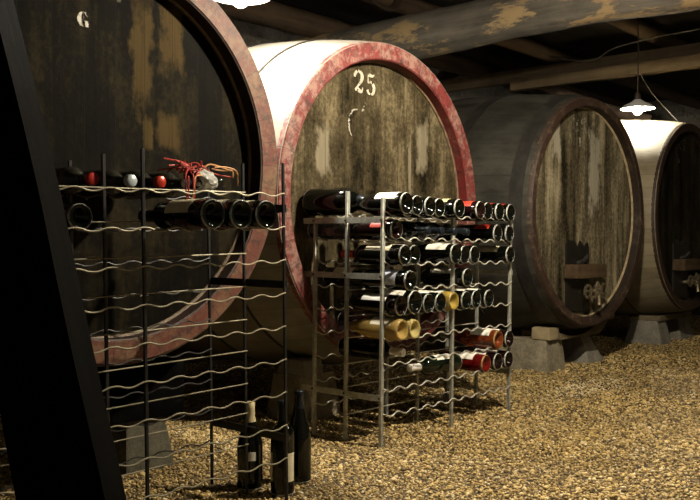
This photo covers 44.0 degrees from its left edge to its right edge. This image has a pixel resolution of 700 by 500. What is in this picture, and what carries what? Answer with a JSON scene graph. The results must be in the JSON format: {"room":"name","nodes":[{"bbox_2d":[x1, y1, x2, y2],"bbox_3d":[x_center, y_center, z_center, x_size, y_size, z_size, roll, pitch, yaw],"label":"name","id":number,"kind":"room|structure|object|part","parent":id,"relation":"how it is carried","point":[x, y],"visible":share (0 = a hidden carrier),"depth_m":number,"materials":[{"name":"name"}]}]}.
{"room":"wine cellar","nodes":[
{"label":"wine cellar","id":0,"kind":"room"},
{"bbox_2d":[0,305,699,499],"bbox_3d":[1.900,0.773,4.260,7.150,0.120,12.100,1,1,41],"label":"floor","id":1,"kind":"structure","parent":0,"point":[696,311],"depth_m":3.43,"materials":[{"name":"gravel"}]},
{"bbox_2d":[0,0,126,499],"bbox_3d":[-0.654,-0.486,1.340,0.719,2.450,0.100,0,1,0],"label":"leaning timber","id":2,"kind":"object","parent":1,"relation":"on","point":[59,441],"visible":1,"depth_m":1.30,"materials":[{"name":"wood"}]},
{"bbox_2d":[110,416,173,475],"bbox_3d":[-0.736,0.641,2.908,0.233,0.188,0.194,1,1,41],"label":"stone block","id":3,"kind":"object","parent":1,"relation":"on","point":[128,449],"visible":0.36,"depth_m":2.82,"materials":[{"name":"stone"}]},
{"bbox_2d":[97,357,184,424],"bbox_3d":[-0.774,0.462,2.871,0.228,0.186,0.397,1,1,41],"label":"timber packing","id":4,"kind":"object","parent":3,"relation":"on","point":[131,377],"visible":0.31,"depth_m":2.82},
{"bbox_2d":[14,0,276,366],"bbox_3d":[-1.232,-0.294,3.070,1.504,1.360,1.360,1,1,41],"label":"wine barrel","id":5,"kind":"object","parent":4,"relation":"on","point":[172,79],"visible":0.71,"depth_m":2.72,"materials":[{"name":"red paint"}]},
{"bbox_2d":[0,148,289,499],"bbox_3d":[-0.613,0.244,2.188,0.347,1.002,0.974,1,2,42],"label":"wine rack","id":6,"kind":"object","parent":1,"relation":"on","point":[238,282],"visible":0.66,"depth_m":2.33,"materials":[{"name":"metal"}]},
{"bbox_3d":[-0.735,0.245,2.299,0.007,0.965,0.010,1,2,42],"label":"post","id":7,"kind":"part","parent":6,"relation":"part of","materials":[{"name":"metal"}]},
{"bbox_2d":[55,166,98,195],"bbox_3d":[-0.752,-0.180,2.269,0.299,0.075,0.075,1,2,42],"label":"wine bottle","id":8,"kind":"object","parent":6,"relation":"on","point":[67,175],"visible":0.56,"depth_m":2.21,"materials":[{"name":"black glass"}]},
{"bbox_2d":[63,203,91,230],"bbox_3d":[-0.728,-0.081,2.164,0.214,0.067,0.067,1,2,42],"label":"wine bottle","id":9,"kind":"object","parent":6,"relation":"in","point":[77,214],"visible":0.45,"depth_m":2.10,"materials":[{"name":"black glass"}]},
{"bbox_2d":[66,168,136,197],"bbox_3d":[-0.679,-0.182,2.365,0.299,0.075,0.075,1,2,42],"label":"wine bottle","id":10,"kind":"object","parent":6,"relation":"in","point":[114,178],"visible":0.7,"depth_m":2.31,"materials":[{"name":"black glass"}]},
{"bbox_3d":[-0.616,0.243,2.191,0.007,0.971,0.010,1,2,42],"label":"post","id":11,"kind":"part","parent":6,"relation":"part of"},
{"bbox_2d":[97,170,165,198],"bbox_3d":[-0.618,-0.185,2.433,0.299,0.075,0.075,1,2,42],"label":"wine bottle","id":12,"kind":"object","parent":6,"relation":"on","point":[158,181],"visible":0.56,"depth_m":2.38,"materials":[{"name":"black glass"}]},
{"bbox_3d":[-0.490,0.244,2.078,0.007,0.972,0.010,1,2,42],"label":"post","id":13,"kind":"part","parent":6,"relation":"part of","materials":[{"name":"metal"}]},
{"bbox_2d":[125,171,190,199],"bbox_3d":[-0.556,-0.187,2.501,0.299,0.075,0.075,1,2,42],"label":"wine bottle","id":14,"kind":"object","parent":6,"relation":"on","point":[172,182],"visible":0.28,"depth_m":2.45,"materials":[{"name":"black glass"}]},
{"bbox_2d":[138,199,224,229],"bbox_3d":[-0.441,-0.090,2.209,0.300,0.076,0.077,1,1,43],"label":"wine bottle","id":15,"kind":"object","parent":6,"relation":"in","point":[190,214],"visible":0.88,"depth_m":2.13,"materials":[{"name":"black glass"}]},
{"bbox_2d":[158,157,238,198],"bbox_3d":[-0.389,-0.168,2.291,0.109,0.136,0.267,1,1,41],"label":"bottle","id":16,"kind":"object","parent":6,"relation":"on","point":[199,179],"visible":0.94,"depth_m":2.26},
{"bbox_3d":[-0.426,0.233,2.640,0.007,0.968,0.010,1,2,42],"label":"post","id":17,"kind":"part","parent":6,"relation":"part of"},
{"bbox_2d":[199,199,251,229],"bbox_3d":[-0.381,-0.092,2.279,0.300,0.076,0.077,1,1,43],"label":"wine bottle","id":18,"kind":"object","parent":6,"relation":"in","point":[238,213],"visible":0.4,"depth_m":2.18,"materials":[{"name":"black glass"}]},
{"bbox_3d":[-0.307,0.233,2.532,0.007,0.970,0.010,1,2,42],"label":"post","id":19,"kind":"part","parent":6,"relation":"part of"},
{"bbox_2d":[243,200,276,228],"bbox_3d":[-0.325,-0.094,2.352,0.300,0.076,0.077,1,1,43],"label":"wine bottle","id":20,"kind":"object","parent":6,"relation":"in","point":[264,213],"visible":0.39,"depth_m":2.26,"materials":[{"name":"black glass"}]},
{"bbox_3d":[-0.182,0.239,2.419,0.007,0.962,0.010,1,2,42],"label":"post","id":21,"kind":"part","parent":6,"relation":"part of","materials":[{"name":"metal"}]},
{"bbox_2d":[237,401,262,490],"bbox_3d":[-0.304,0.592,2.633,0.078,0.262,0.079,0,1,-9],"label":"wine bottle","id":22,"kind":"object","parent":1,"relation":"on","point":[255,447],"visible":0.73,"depth_m":2.60,"materials":[{"name":"black glass"}]},
{"bbox_2d":[270,399,293,496],"bbox_3d":[-0.200,0.584,2.572,0.070,0.278,0.071,0,1,-45],"label":"wine bottle","id":23,"kind":"object","parent":1,"relation":"on","point":[277,453],"visible":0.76,"depth_m":2.55,"materials":[{"name":"black glass"}]},
{"bbox_2d":[290,390,310,483],"bbox_3d":[-0.160,0.580,2.707,0.077,0.284,0.077,1,1,41],"label":"wine bottle","id":24,"kind":"object","parent":1,"relation":"on","point":[299,423],"visible":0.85,"depth_m":2.68,"materials":[{"name":"black glass"}]},
{"bbox_2d":[267,369,340,420],"bbox_3d":[-0.198,0.625,3.739,0.219,0.206,0.251,1,1,41],"label":"stone block","id":25,"kind":"object","parent":1,"relation":"on","point":[294,382],"visible":0.56,"depth_m":3.68,"materials":[{"name":"stone"}]},
{"bbox_2d":[280,356,322,376],"bbox_3d":[-0.208,0.493,3.691,0.148,0.070,0.119,1,1,41],"label":"stone block","id":26,"kind":"object","parent":25,"relation":"on","point":[300,366],"visible":0.85,"depth_m":3.64,"materials":[{"name":"grey concrete"}]},
{"bbox_2d":[179,39,475,364],"bbox_3d":[-0.447,-0.220,4.301,1.654,1.535,1.535,1,1,41],"label":"wine barrel","id":27,"kind":"object","parent":26,"relation":"on","point":[367,118],"visible":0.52,"depth_m":3.64,"materials":[{"name":"red paint"}]},
{"bbox_2d":[0,315,699,499],"bbox_3d":[1.572,0.697,5.183,3.961,0.036,7.966,1,1,41],"label":"gravel","id":28,"kind":"object","parent":1,"relation":"on","point":[577,437],"visible":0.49,"depth_m":3.34,"materials":[{"name":"gravel"}]},
{"bbox_2d":[302,191,512,447],"bbox_3d":[0.270,0.254,3.622,0.400,0.965,0.970,1,0,40],"label":"wine rack","id":29,"kind":"object","parent":1,"relation":"on","point":[383,403],"visible":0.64,"depth_m":3.36,"materials":[{"name":"metal"}]},
{"bbox_3d":[-0.136,0.311,3.362,0.012,0.824,0.016,1,0,40],"label":"post","id":30,"kind":"part","parent":29,"relation":"part of","materials":[{"name":"metal"}]},
{"bbox_2d":[308,223,351,239],"bbox_3d":[-0.031,-0.077,3.335,0.299,0.075,0.075,1,0,40],"label":"wine bottle","id":31,"kind":"object","parent":29,"relation":"in","point":[328,231],"visible":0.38,"depth_m":3.33,"materials":[{"name":"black glass"}]},
{"bbox_2d":[302,188,364,215],"bbox_3d":[-0.036,-0.186,3.340,0.314,0.108,0.108,1,0,40],"label":"wine bottle","id":32,"kind":"object","parent":29,"relation":"in","point":[325,201],"visible":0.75,"depth_m":3.32,"materials":[{"name":"black glass"}]},
{"bbox_2d":[323,267,367,286],"bbox_3d":[0.026,0.107,3.407,0.299,0.076,0.075,1,0,40],"label":"wine bottle","id":33,"kind":"object","parent":29,"relation":"in","point":[338,281],"visible":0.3,"depth_m":3.42,"materials":[{"name":"black glass"}]},
{"bbox_3d":[-0.013,0.252,3.259,0.012,0.945,0.016,1,0,40],"label":"post","id":34,"kind":"part","parent":29,"relation":"part of","materials":[{"name":"metal"}]},
{"bbox_2d":[337,312,379,322],"bbox_3d":[0.084,0.292,3.478,0.299,0.075,0.075,1,0,40],"label":"wine bottle","id":35,"kind":"object","parent":29,"relation":"in","point":[341,315],"visible":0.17,"depth_m":3.50,"materials":[{"name":"black glass"}]},
{"bbox_2d":[338,337,405,359],"bbox_3d":[0.087,0.384,3.354,0.299,0.075,0.075,1,0,40],"label":"wine bottle","id":36,"kind":"object","parent":29,"relation":"in","point":[358,347],"visible":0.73,"depth_m":3.33,"materials":[{"name":"black glass"}]},
{"bbox_2d":[337,293,406,315],"bbox_3d":[0.075,0.200,3.245,0.299,0.076,0.075,1,0,40],"label":"wine bottle","id":37,"kind":"object","parent":29,"relation":"in","point":[369,303],"visible":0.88,"depth_m":3.19,"materials":[{"name":"black glass"}]},
{"bbox_2d":[338,317,408,340],"bbox_3d":[0.077,0.289,3.243,0.299,0.082,0.081,1,0,40],"label":"wine bottle","id":38,"kind":"object","parent":29,"relation":"in","point":[395,329],"visible":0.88,"depth_m":3.17,"materials":[{"name":"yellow glass"}]},
{"bbox_2d":[341,244,410,264],"bbox_3d":[0.088,0.016,3.235,0.299,0.076,0.075,1,0,40],"label":"wine bottle","id":39,"kind":"object","parent":29,"relation":"in","point":[395,254],"visible":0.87,"depth_m":3.18,"materials":[{"name":"black glass"}]},
{"bbox_2d":[350,219,402,239],"bbox_3d":[0.058,-0.076,3.260,0.300,0.076,0.075,1,1,40],"label":"wine bottle","id":40,"kind":"object","parent":29,"relation":"in","point":[393,227],"visible":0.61,"depth_m":3.19,"materials":[{"name":"black glass"}]},
{"bbox_3d":[0.116,0.268,3.150,0.012,0.918,0.016,1,0,40],"label":"post","id":41,"kind":"part","parent":29,"relation":"part of","materials":[{"name":"metal"}]},
{"bbox_2d":[349,269,416,290],"bbox_3d":[0.106,0.108,3.219,0.300,0.076,0.076,1,1,40],"label":"wine bottle","id":42,"kind":"object","parent":29,"relation":"in","point":[402,280],"visible":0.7,"depth_m":3.14,"materials":[{"name":"black glass"}]},
{"bbox_2d":[356,192,412,214],"bbox_3d":[0.094,-0.171,3.231,0.299,0.082,0.081,1,0,40],"label":"wine bottle","id":43,"kind":"object","parent":29,"relation":"in","point":[397,203],"visible":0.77,"depth_m":3.16,"materials":[{"name":"black glass"}]},
{"bbox_2d":[351,289,421,313],"bbox_3d":[0.128,0.192,3.321,0.304,0.092,0.091,1,0,40],"label":"wine bottle","id":44,"kind":"object","parent":29,"relation":"in","point":[413,297],"visible":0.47,"depth_m":3.24,"materials":[{"name":"black glass"}]},
{"bbox_2d":[353,316,420,338],"bbox_3d":[0.129,0.292,3.319,0.299,0.076,0.075,1,0,40],"label":"wine bottle","id":45,"kind":"object","parent":29,"relation":"in","point":[414,326],"visible":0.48,"depth_m":3.24,"materials":[{"name":"yellow glass"}]},
{"bbox_3d":[0.160,0.311,3.714,0.012,0.826,0.016,1,0,40],"label":"post","id":46,"kind":"part","parent":29,"relation":"part of","materials":[{"name":"metal"}]},
{"bbox_2d":[358,195,422,215],"bbox_3d":[0.138,-0.168,3.314,0.299,0.076,0.075,1,0,40],"label":"wine bottle","id":47,"kind":"object","parent":29,"relation":"in","point":[417,209],"visible":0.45,"depth_m":3.23,"materials":[{"name":"black glass"}]},
{"bbox_2d":[396,244,419,264],"bbox_3d":[0.128,0.016,3.321,0.300,0.076,0.075,1,1,40],"label":"wine bottle","id":48,"kind":"object","parent":29,"relation":"in","point":[415,252],"visible":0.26,"depth_m":3.24,"materials":[{"name":"black glass"}]},
{"bbox_3d":[0.129,0.016,3.321,0.298,0.075,0.075,1,-5,40],"label":"bottle glass","id":49,"kind":"part","parent":48,"relation":"part of","materials":[{"name":"black"}]},
{"bbox_2d":[388,197,435,216],"bbox_3d":[0.193,-0.168,3.388,0.300,0.076,0.075,1,1,40],"label":"wine bottle","id":50,"kind":"object","parent":29,"relation":"in","point":[429,205],"visible":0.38,"depth_m":3.30,"materials":[{"name":"black glass"}]},
{"bbox_2d":[397,221,430,239],"bbox_3d":[0.187,-0.075,3.392,0.299,0.075,0.075,1,0,40],"label":"wine bottle","id":51,"kind":"object","parent":29,"relation":"in","point":[410,230],"visible":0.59,"depth_m":3.33,"materials":[{"name":"black glass"}]},
{"bbox_3d":[0.186,-0.075,3.393,0.298,0.075,0.075,1,0,40],"label":"bottle glass","id":52,"kind":"part","parent":51,"relation":"part of","materials":[{"name":"black"}]},
{"bbox_3d":[0.283,0.252,3.611,0.012,0.948,0.016,1,0,40],"label":"post","id":53,"kind":"part","parent":29,"relation":"part of","materials":[{"name":"metal"}]},
{"bbox_2d":[398,222,444,240],"bbox_3d":[0.246,-0.075,3.463,0.299,0.075,0.075,1,0,40],"label":"wine bottle","id":54,"kind":"object","parent":29,"relation":"in","point":[434,230],"visible":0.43,"depth_m":3.40,"materials":[{"name":"black glass"}]},
{"bbox_3d":[0.245,-0.075,3.463,0.298,0.075,0.075,1,0,40],"label":"bottle glass","id":55,"kind":"part","parent":54,"relation":"part of","materials":[{"name":"black"}]},
{"bbox_2d":[400,198,444,217],"bbox_3d":[0.237,-0.168,3.471,0.299,0.075,0.075,1,0,40],"label":"wine bottle","id":56,"kind":"object","parent":29,"relation":"in","point":[440,206],"visible":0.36,"depth_m":3.39,"materials":[{"name":"black glass"}]},
{"bbox_2d":[419,293,433,312],"bbox_3d":[0.188,0.201,3.390,0.300,0.076,0.075,1,1,40],"label":"wine bottle","id":57,"kind":"object","parent":29,"relation":"in","point":[427,306],"visible":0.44,"depth_m":3.30,"materials":[{"name":"black glass"}]},
{"bbox_2d":[397,222,457,240],"bbox_3d":[0.305,-0.075,3.533,0.299,0.075,0.075,1,0,40],"label":"wine bottle","id":58,"kind":"object","parent":29,"relation":"in","point":[453,231],"visible":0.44,"depth_m":3.48,"materials":[{"name":"black glass"}]},
{"bbox_2d":[418,291,445,311],"bbox_3d":[0.241,0.201,3.466,0.299,0.076,0.075,1,0,40],"label":"wine bottle","id":59,"kind":"object","parent":29,"relation":"in","point":[439,298],"visible":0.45,"depth_m":3.38,"materials":[{"name":"black glass"}]},
{"bbox_3d":[0.242,0.201,3.466,0.298,0.075,0.075,1,0,40],"label":"bottle glass","id":60,"kind":"part","parent":59,"relation":"part of","materials":[{"name":"black"}]},
{"bbox_2d":[407,353,461,374],"bbox_3d":[0.338,0.467,3.524,0.076,0.077,0.300,1,1,44],"label":"wine bottle","id":61,"kind":"object","parent":29,"relation":"in","point":[428,366],"visible":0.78,"depth_m":3.49,"materials":[{"name":"green glass"}]},
{"bbox_2d":[416,290,458,309],"bbox_3d":[0.300,0.201,3.537,0.299,0.076,0.075,1,0,40],"label":"wine bottle","id":62,"kind":"object","parent":29,"relation":"in","point":[452,299],"visible":0.42,"depth_m":3.45,"materials":[{"name":"yellow glass"}]},
{"bbox_2d":[417,243,461,263],"bbox_3d":[0.308,0.014,3.530,0.299,0.082,0.081,1,0,40],"label":"wine bottle","id":63,"kind":"object","parent":29,"relation":"in","point":[434,253],"visible":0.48,"depth_m":3.45,"materials":[{"name":"black glass"}]},
{"bbox_2d":[417,199,464,217],"bbox_3d":[0.321,-0.167,3.521,0.300,0.076,0.076,1,1,40],"label":"wine bottle","id":64,"kind":"object","parent":29,"relation":"in","point":[454,208],"visible":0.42,"depth_m":3.43,"materials":[{"name":"black glass"}]},
{"bbox_2d":[414,267,472,286],"bbox_3d":[0.364,0.109,3.603,0.299,0.076,0.075,1,0,40],"label":"wine bottle","id":65,"kind":"object","parent":29,"relation":"in","point":[429,275],"visible":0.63,"depth_m":3.55,"materials":[{"name":"black glass"}]},
{"bbox_3d":[0.456,0.317,4.066,0.012,0.817,0.016,1,0,40],"label":"post","id":66,"kind":"part","parent":29,"relation":"part of","materials":[{"name":"metal"}]},
{"bbox_2d":[425,289,470,308],"bbox_3d":[0.359,0.201,3.607,0.299,0.076,0.075,1,0,40],"label":"wine bottle","id":67,"kind":"object","parent":29,"relation":"in","point":[464,296],"visible":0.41,"depth_m":3.52,"materials":[{"name":"black glass"}]},
{"bbox_3d":[0.413,0.265,3.502,0.012,0.926,0.016,1,0,40],"label":"post","id":68,"kind":"part","parent":29,"relation":"part of","materials":[{"name":"metal"}]},
{"bbox_2d":[436,223,469,240],"bbox_3d":[0.365,-0.075,3.603,0.299,0.075,0.075,1,0,40],"label":"wine bottle","id":69,"kind":"object","parent":29,"relation":"in","point":[461,231],"visible":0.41,"depth_m":3.54,"materials":[{"name":"black glass"}]},
{"bbox_3d":[0.364,-0.075,3.604,0.298,0.075,0.075,1,0,40],"label":"bottle glass","id":70,"kind":"part","parent":69,"relation":"part of","materials":[{"name":"black"}]},
{"bbox_2d":[427,351,490,371],"bbox_3d":[0.464,0.478,3.759,0.299,0.076,0.075,1,0,40],"label":"wine bottle","id":71,"kind":"object","parent":29,"relation":"in","point":[470,362],"visible":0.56,"depth_m":3.68,"materials":[{"name":"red glass"}]},
{"bbox_2d":[437,288,480,307],"bbox_3d":[0.411,0.202,3.684,0.300,0.076,0.075,1,1,40],"label":"wine bottle","id":72,"kind":"object","parent":29,"relation":"in","point":[475,295],"visible":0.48,"depth_m":3.60,"materials":[{"name":"black glass"}]},
{"bbox_2d":[438,201,484,219],"bbox_3d":[0.427,-0.167,3.672,0.299,0.076,0.075,1,0,40],"label":"wine bottle","id":73,"kind":"object","parent":29,"relation":"in","point":[473,209],"visible":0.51,"depth_m":3.58,"materials":[{"name":"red glass"}]},
{"bbox_2d":[459,245,469,263],"bbox_3d":[0.354,0.017,3.612,0.299,0.075,0.075,1,0,40],"label":"wine bottle","id":74,"kind":"object","parent":29,"relation":"in","point":[465,256],"visible":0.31,"depth_m":3.53,"materials":[{"name":"black glass"}]},
{"bbox_2d":[448,288,493,306],"bbox_3d":[0.474,0.202,3.751,0.299,0.076,0.075,1,0,40],"label":"wine bottle","id":75,"kind":"object","parent":29,"relation":"in","point":[487,297],"visible":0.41,"depth_m":3.66,"materials":[{"name":"black glass"}]},
{"bbox_2d":[440,349,502,369],"bbox_3d":[0.525,0.478,3.827,0.299,0.076,0.075,1,0,40],"label":"wine bottle","id":76,"kind":"object","parent":29,"relation":"in","point":[496,358],"visible":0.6,"depth_m":3.75,"materials":[{"name":"black glass"}]},
{"bbox_2d":[440,328,502,348],"bbox_3d":[0.528,0.383,3.825,0.299,0.082,0.081,1,0,40],"label":"wine bottle","id":77,"kind":"object","parent":29,"relation":"in","point":[485,338],"visible":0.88,"depth_m":3.75,"materials":[{"name":"orange glass"}]},
{"bbox_2d":[464,245,479,263],"bbox_3d":[0.405,0.018,3.689,0.299,0.075,0.075,1,0,40],"label":"wine bottle","id":78,"kind":"object","parent":29,"relation":"in","point":[474,251],"visible":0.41,"depth_m":3.60,"materials":[{"name":"black glass"}]},
{"bbox_2d":[455,202,492,219],"bbox_3d":[0.470,-0.167,3.756,0.300,0.076,0.076,1,1,40],"label":"wine bottle","id":79,"kind":"object","parent":29,"relation":"in","point":[488,208],"visible":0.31,"depth_m":3.67,"materials":[{"name":"black glass"}]},
{"bbox_3d":[0.580,0.254,3.962,0.012,0.947,0.016,1,0,40],"label":"post","id":80,"kind":"part","parent":29,"relation":"part of","materials":[{"name":"metal"}]},
{"bbox_2d":[455,224,501,241],"bbox_3d":[0.525,-0.074,3.829,0.300,0.076,0.075,1,1,40],"label":"wine bottle","id":81,"kind":"object","parent":29,"relation":"in","point":[484,232],"visible":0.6,"depth_m":3.75,"materials":[{"name":"black glass"}]},
{"bbox_2d":[462,203,503,220],"bbox_3d":[0.532,-0.166,3.824,0.300,0.076,0.076,1,1,40],"label":"wine bottle","id":82,"kind":"object","parent":29,"relation":"in","point":[498,209],"visible":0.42,"depth_m":3.74,"materials":[{"name":"black glass"}]},
{"bbox_2d":[454,348,512,367],"bbox_3d":[0.585,0.479,3.897,0.300,0.076,0.075,1,1,40],"label":"wine bottle","id":83,"kind":"object","parent":29,"relation":"in","point":[507,357],"visible":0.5,"depth_m":3.82,"materials":[{"name":"black glass"}]},
{"bbox_2d":[470,327,513,346],"bbox_3d":[0.587,0.387,3.896,0.299,0.076,0.075,1,0,40],"label":"wine bottle","id":84,"kind":"object","parent":29,"relation":"in","point":[508,337],"visible":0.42,"depth_m":3.81,"materials":[{"name":"black glass"}]},
{"bbox_2d":[474,204,514,221],"bbox_3d":[0.593,-0.166,3.893,0.300,0.076,0.076,1,1,40],"label":"wine bottle","id":85,"kind":"object","parent":29,"relation":"in","point":[509,210],"visible":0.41,"depth_m":3.80,"materials":[{"name":"black glass"}]},
{"bbox_2d":[476,246,514,262],"bbox_3d":[0.591,0.018,3.894,0.300,0.076,0.075,1,1,40],"label":"wine bottle","id":86,"kind":"object","parent":29,"relation":"in","point":[495,254],"visible":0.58,"depth_m":3.82,"materials":[{"name":"black glass"}]},
{"bbox_2d":[499,225,513,241],"bbox_3d":[0.588,-0.074,3.897,0.299,0.075,0.075,1,0,40],"label":"wine bottle","id":87,"kind":"object","parent":29,"relation":"in","point":[507,230],"visible":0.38,"depth_m":3.80,"materials":[{"name":"black glass"}]},
{"bbox_3d":[0.709,0.267,3.853,0.012,0.925,0.016,1,0,40],"label":"post","id":88,"kind":"part","parent":29,"relation":"part of","materials":[{"name":"metal"}]},
{"bbox_2d":[496,333,564,372],"bbox_3d":[1.059,0.613,5.168,0.387,0.205,0.221,1,1,41],"label":"stone block","id":89,"kind":"object","parent":1,"relation":"on","point":[546,356],"visible":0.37,"depth_m":5.05,"materials":[{"name":"stone"}]},
{"bbox_2d":[532,326,558,339],"bbox_3d":[1.134,0.483,5.037,0.126,0.077,0.115,1,1,41],"label":"chock","id":90,"kind":"object","parent":89,"relation":"on","point":[538,332],"visible":1,"depth_m":5.00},
{"bbox_2d":[562,335,603,363],"bbox_3d":[1.405,0.614,5.513,0.370,0.199,0.209,1,1,41],"label":"stone block","id":91,"kind":"object","parent":1,"relation":"on","point":[580,349],"visible":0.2,"depth_m":5.41,"materials":[{"name":"grey concrete"}]},
{"bbox_2d":[522,313,614,339],"bbox_3d":[1.369,0.442,5.402,0.260,0.155,0.720,1,1,41],"label":"cradle","id":92,"kind":"object","parent":91,"relation":"on","point":[563,334],"visible":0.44,"depth_m":5.32,"materials":[{"name":"brown wood"}]},
{"bbox_2d":[439,94,643,332],"bbox_3d":[0.879,-0.230,5.644,1.671,1.517,1.517,1,1,44],"label":"wine barrel","id":93,"kind":"object","parent":92,"relation":"on","point":[567,166],"visible":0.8,"depth_m":5.01,"materials":[{"name":"brown wood"}]},
{"bbox_2d":[582,281,607,304],"bbox_3d":[1.414,0.252,5.092,0.127,0.142,0.275,1,1,41],"label":"tap","id":94,"kind":"object","parent":93,"relation":"on","point":[589,290],"depth_m":5.10,"materials":[{"name":"gold metal"}]},
{"bbox_2d":[624,320,672,344],"bbox_3d":[2.217,0.609,6.437,0.290,0.190,0.213,1,1,41],"label":"stone block","id":95,"kind":"object","parent":1,"relation":"on","point":[640,331],"visible":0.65,"depth_m":6.37,"materials":[{"name":"grey concrete"}]},
{"bbox_2d":[628,311,691,320],"bbox_3d":[2.374,0.499,6.624,0.245,0.049,0.644,1,1,41],"label":"timber packing","id":96,"kind":"object","parent":95,"relation":"on","point":[674,315],"visible":0.77,"depth_m":6.43,"materials":[{"name":"brown wood"}]},
{"bbox_2d":[615,119,699,315],"bbox_3d":[1.917,-0.248,6.827,1.671,1.525,1.525,1,1,41],"label":"wine barrel","id":97,"kind":"object","parent":96,"relation":"on","point":[666,279],"visible":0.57,"depth_m":6.17,"materials":[{"name":"brown wood"}]},
{"bbox_2d":[683,273,699,291],"bbox_3d":[2.476,0.234,6.300,0.126,0.142,0.275,1,1,41],"label":"tap","id":98,"kind":"object","parent":97,"relation":"on","point":[695,280],"depth_m":6.29,"materials":[{"name":"gold metal"}]},
{"bbox_2d":[666,317,693,339],"bbox_3d":[2.530,0.608,6.840,0.292,0.183,0.290,1,1,41],"label":"stone block","id":99,"kind":"object","parent":1,"relation":"on","point":[680,328],"visible":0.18,"depth_m":6.71,"materials":[{"name":"grey concrete"}]},
{"bbox_2d":[175,16,533,349],"bbox_3d":[-0.709,-0.547,6.539,0.101,2.500,12.100,1,1,41],"label":"wall","id":100,"kind":"structure","parent":0,"point":[252,33],"depth_m":6.77,"materials":[{"name":"stone"}]},
{"bbox_2d":[287,0,699,58],"bbox_3d":[1.938,-1.419,4.425,6.768,0.366,0.339,1,1,41],"label":"log beam","id":101,"kind":"structure","parent":100,"relation":"attached to","point":[475,23],"depth_m":5.25,"materials":[{"name":"wood"}]},
{"bbox_2d":[216,0,648,113],"bbox_3d":[1.139,-1.639,7.835,0.182,0.181,7.304,1,1,42],"label":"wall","id":102,"kind":"structure","parent":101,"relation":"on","point":[273,14],"depth_m":6.20,"materials":[{"name":"paint"}]},
{"bbox_2d":[439,43,699,92],"bbox_3d":[2.546,-1.516,6.694,4.632,0.115,0.083,1,1,41],"label":"board","id":103,"kind":"object","parent":102,"relation":"attached to","point":[501,78],"visible":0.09,"depth_m":7.30,"materials":[{"name":"wood"}]},
{"bbox_2d":[510,54,699,91],"bbox_3d":[2.808,-1.410,6.305,3.723,0.097,0.083,1,1,41],"label":"board","id":104,"kind":"object","parent":103,"relation":"attached to","point":[681,63],"visible":1,"depth_m":6.92,"materials":[{"name":"wood"}]},
{"bbox_2d":[362,0,699,109],"bbox_3d":[0.912,-1.652,6.435,0.139,0.141,9.703,1,1,41],"label":"joist","id":105,"kind":"object","parent":101,"relation":"on","point":[536,49],"visible":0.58,"depth_m":7.25,"materials":[{"name":"wood"}]},
{"bbox_2d":[371,0,401,10],"bbox_3d":[0.217,-1.634,5.517,0.042,0.222,0.342,1,1,41],"label":"coiled cable","id":106,"kind":"object","parent":105,"relation":"hanging from","point":[396,4],"visible":1,"depth_m":5.55,"materials":[{"name":"brown plastic"}]},
{"bbox_2d":[271,0,699,101],"bbox_3d":[1.906,-1.817,4.232,7.150,0.140,12.100,1,1,41],"label":"ceiling","id":107,"kind":"structure","parent":0,"point":[589,41],"depth_m":7.33,"materials":[{"name":"wood"}]},
{"bbox_2d":[485,54,651,119],"bbox_3d":[1.931,-1.450,7.739,1.455,0.738,0.107,0,1,20],"label":"brace","id":108,"kind":"object","parent":107,"relation":"attached to","point":[497,61],"visible":0.37,"depth_m":7.72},
{"bbox_2d":[550,28,699,61],"bbox_3d":[2.300,-1.641,6.616,1.703,0.270,0.012,1,1,41],"label":"cable","id":109,"kind":"object","parent":107,"relation":"hanging from","point":[697,28],"visible":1,"depth_m":6.74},
{"bbox_2d":[620,18,654,114],"bbox_3d":[2.060,-1.368,6.203,0.242,0.800,0.242,1,1,41],"label":"pendant lamp","id":110,"kind":"object","parent":107,"relation":"hanging from","point":[637,106],"visible":1,"depth_m":6.19,"materials":[{"name":"white metal"}]},
{"bbox_3d":[2.059,-1.044,6.207,0.242,0.068,0.242,1,1,41],"label":"lamp shade","id":111,"kind":"part","parent":110,"relation":"part of","materials":[{"name":"metal"}]},
{"bbox_3d":[2.059,-1.008,6.207,0.062,0.080,0.062,1,1,41],"label":"bulb","id":112,"kind":"part","parent":110,"relation":"part of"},
{"bbox_2d":[635,92,640,98],"bbox_3d":[2.059,-1.088,6.206,0.044,0.080,0.044,1,1,41],"label":"socket","id":113,"kind":"object","parent":110,"relation":"attached to","point":[637,95],"depth_m":6.19,"materials":[{"name":"brown"}]},
{"bbox_3d":[2.062,-1.445,6.204,0.009,0.645,0.013,1,1,41],"label":"cord","id":114,"kind":"part","parent":110,"relation":"part of","materials":[{"name":"brown plastic"}]},
{"bbox_2d":[639,72,677,120],"bbox_3d":[2.233,-1.121,6.307,0.396,0.338,0.024,0,1,-27],"label":"cable","id":115,"kind":"object","parent":110,"relation":"hanging from","point":[639,72],"visible":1,"depth_m":6.32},
{"bbox_2d":[606,18,689,47],"bbox_3d":[0.904,-1.668,5.113,0.145,0.131,11.704,1,1,41],"label":"joist","id":116,"kind":"object","parent":107,"relation":"attached to","point":[646,30],"visible":0.48,"depth_m":6.62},
{"bbox_2d":[215,0,268,7],"bbox_3d":[-0.421,-1.267,3.332,0.242,0.670,0.242,1,1,41],"label":"pendant lamp","id":117,"kind":"object","parent":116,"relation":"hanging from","point":[238,3],"visible":0.99,"depth_m":3.41,"materials":[{"name":"white metal"}]},
{"bbox_3d":[-0.421,-0.972,3.335,0.062,0.080,0.062,1,1,41],"label":"bulb","id":118,"kind":"part","parent":117,"relation":"part of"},
{"bbox_3d":[-0.421,-1.008,3.335,0.242,0.068,0.242,1,1,41],"label":"lamp shade","id":119,"kind":"part","parent":117,"relation":"part of","materials":[{"name":"metal"}]},
{"bbox_2d":[619,97,699,127],"bbox_3d":[5.877,-0.552,8.774,7.150,2.550,0.150,1,1,41],"label":"wall","id":120,"kind":"structure","parent":0,"point":[682,113],"depth_m":10.40,"materials":[{"name":"stone"}]}
]}

